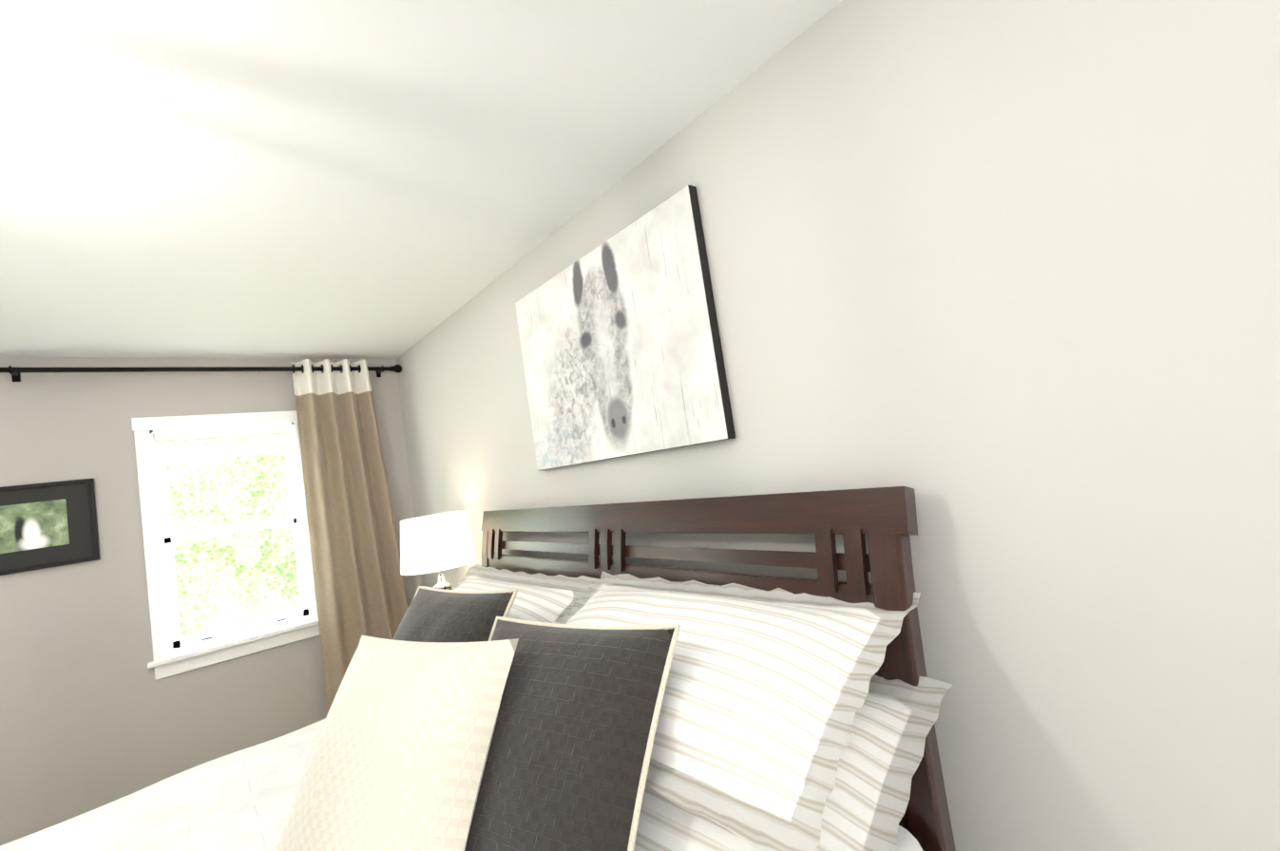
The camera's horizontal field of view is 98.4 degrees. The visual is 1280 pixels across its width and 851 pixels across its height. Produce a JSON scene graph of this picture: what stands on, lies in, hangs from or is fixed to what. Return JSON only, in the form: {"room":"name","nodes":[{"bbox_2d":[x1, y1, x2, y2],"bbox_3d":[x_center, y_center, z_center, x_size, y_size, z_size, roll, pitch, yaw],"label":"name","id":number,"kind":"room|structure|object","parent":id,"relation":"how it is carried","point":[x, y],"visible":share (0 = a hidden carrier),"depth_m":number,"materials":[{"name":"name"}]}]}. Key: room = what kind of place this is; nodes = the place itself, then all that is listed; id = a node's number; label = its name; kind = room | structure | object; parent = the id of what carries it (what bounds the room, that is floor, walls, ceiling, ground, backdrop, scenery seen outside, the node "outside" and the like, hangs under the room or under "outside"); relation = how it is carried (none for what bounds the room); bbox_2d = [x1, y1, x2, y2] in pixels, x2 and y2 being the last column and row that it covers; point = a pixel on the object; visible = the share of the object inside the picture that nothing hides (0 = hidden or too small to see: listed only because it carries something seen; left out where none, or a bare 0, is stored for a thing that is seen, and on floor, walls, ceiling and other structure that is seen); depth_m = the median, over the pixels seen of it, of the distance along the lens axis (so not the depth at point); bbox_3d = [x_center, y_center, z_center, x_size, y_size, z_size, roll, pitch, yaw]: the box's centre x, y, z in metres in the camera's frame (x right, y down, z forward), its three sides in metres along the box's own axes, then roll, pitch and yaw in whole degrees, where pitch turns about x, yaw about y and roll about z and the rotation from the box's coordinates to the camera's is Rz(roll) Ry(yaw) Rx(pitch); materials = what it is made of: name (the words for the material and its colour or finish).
{"room":"bedroom","nodes":[
{"label":"bedroom","id":0,"kind":"room"},
{"bbox_2d":[0,357,422,845],"bbox_3d":[-3.118,0.906,2.473,4.093,2.445,0.160,-5,-5,-40],"label":"wall","id":1,"kind":"structure","parent":0,"point":[94,714],"depth_m":2.78,"materials":[{"name":"paint"}]},
{"bbox_2d":[0,478,100,575],"bbox_3d":[-2.898,0.483,2.612,0.476,0.407,0.022,-5,-5,-40],"label":"picture frame","id":2,"kind":"object","parent":1,"relation":"attached to","point":[43,525],"visible":0.94,"depth_m":2.65,"materials":[{"name":"black wood"}]},
{"bbox_2d":[0,359,409,713],"bbox_3d":[-2.809,0.877,2.505,3.576,2.394,0.185,-5,-5,-40],"label":"curtain","id":3,"kind":"object","parent":1,"relation":"attached to","point":[360,589],"visible":0.83,"depth_m":3.38,"materials":[{"name":"beige fabric"}]},
{"bbox_2d":[131,410,319,680],"bbox_3d":[-2.300,0.610,3.149,0.831,1.353,0.180,-5,-5,-40],"label":"window","id":4,"kind":"structure","parent":1,"relation":"in","point":[168,442],"depth_m":3.06,"materials":[{"name":"white wood"}]},
{"bbox_2d":[0,0,842,360],"bbox_3d":[-1.646,-0.810,-0.545,5.803,0.120,7.113,-5,-5,-40],"label":"ceiling","id":5,"kind":"structure","parent":0,"point":[295,179],"depth_m":1.48,"materials":[{"name":"paint"}]},
{"bbox_2d":[396,0,1279,850],"bbox_3d":[0.694,0.260,1.183,0.160,2.445,7.113,-5,-5,-40],"label":"wall","id":6,"kind":"structure","parent":0,"point":[995,283],"depth_m":1.02,"materials":[{"name":"paint"}]},
{"bbox_2d":[515,185,735,471],"bbox_3d":[-0.136,-0.247,1.962,0.033,0.731,1.074,-5,-5,-40],"label":"canvas art","id":7,"kind":"object","parent":6,"relation":"attached to","point":[620,345],"visible":1,"depth_m":1.81,"materials":[{"name":"white fabric"}]},
{"bbox_3d":[-1.274,1.722,-0.713,5.803,0.120,7.113,-5,-5,-40],"label":"floor","id":8,"kind":"structure","parent":0,"visible":0},
{"bbox_2d":[0,486,955,850],"bbox_3d":[-0.773,1.013,1.078,2.276,1.386,2.248,-5,-5,-40],"label":"bed","id":9,"kind":"object","parent":8,"relation":"on","point":[496,701],"visible":1,"depth_m":1.06,"materials":[{"name":"white fabric"}]},
{"bbox_2d":[260,634,519,850],"bbox_3d":[-0.499,0.685,1.114,0.500,0.500,0.156,-10,-37,27],"label":"pillow","id":10,"kind":"object","parent":9,"relation":"on","point":[408,754],"depth_m":1.05,"materials":[{"name":"beige fabric"}]},
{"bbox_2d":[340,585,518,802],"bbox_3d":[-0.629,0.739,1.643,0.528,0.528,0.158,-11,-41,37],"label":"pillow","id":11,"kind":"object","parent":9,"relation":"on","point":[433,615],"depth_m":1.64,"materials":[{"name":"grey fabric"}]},
{"bbox_2d":[395,615,680,850],"bbox_3d":[-0.197,0.643,1.084,0.528,0.528,0.156,-11,-42,33],"label":"pillow","id":12,"kind":"object","parent":9,"relation":"on","point":[587,716],"depth_m":1.00,"materials":[{"name":"grey fabric"}]},
{"bbox_3d":[-1.012,1.490,2.772,0.530,0.720,0.640,-5,-5,-40],"label":"nightstand","id":13,"kind":"object","parent":8,"relation":"on","visible":0},
{"bbox_2d":[400,510,477,590],"bbox_3d":[-1.014,0.792,2.823,0.370,0.664,0.370,-5,-5,-40],"label":"bedside lamp","id":14,"kind":"object","parent":13,"relation":"on","point":[437,543],"visible":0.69,"depth_m":2.69,"materials":[{"name":"white fabric"}]},
{"label":"outside","id":15,"kind":"structure","parent":0,"visible":0},
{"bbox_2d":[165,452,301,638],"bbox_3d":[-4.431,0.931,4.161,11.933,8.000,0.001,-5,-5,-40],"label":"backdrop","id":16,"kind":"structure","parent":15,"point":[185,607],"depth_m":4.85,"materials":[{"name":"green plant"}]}
]}

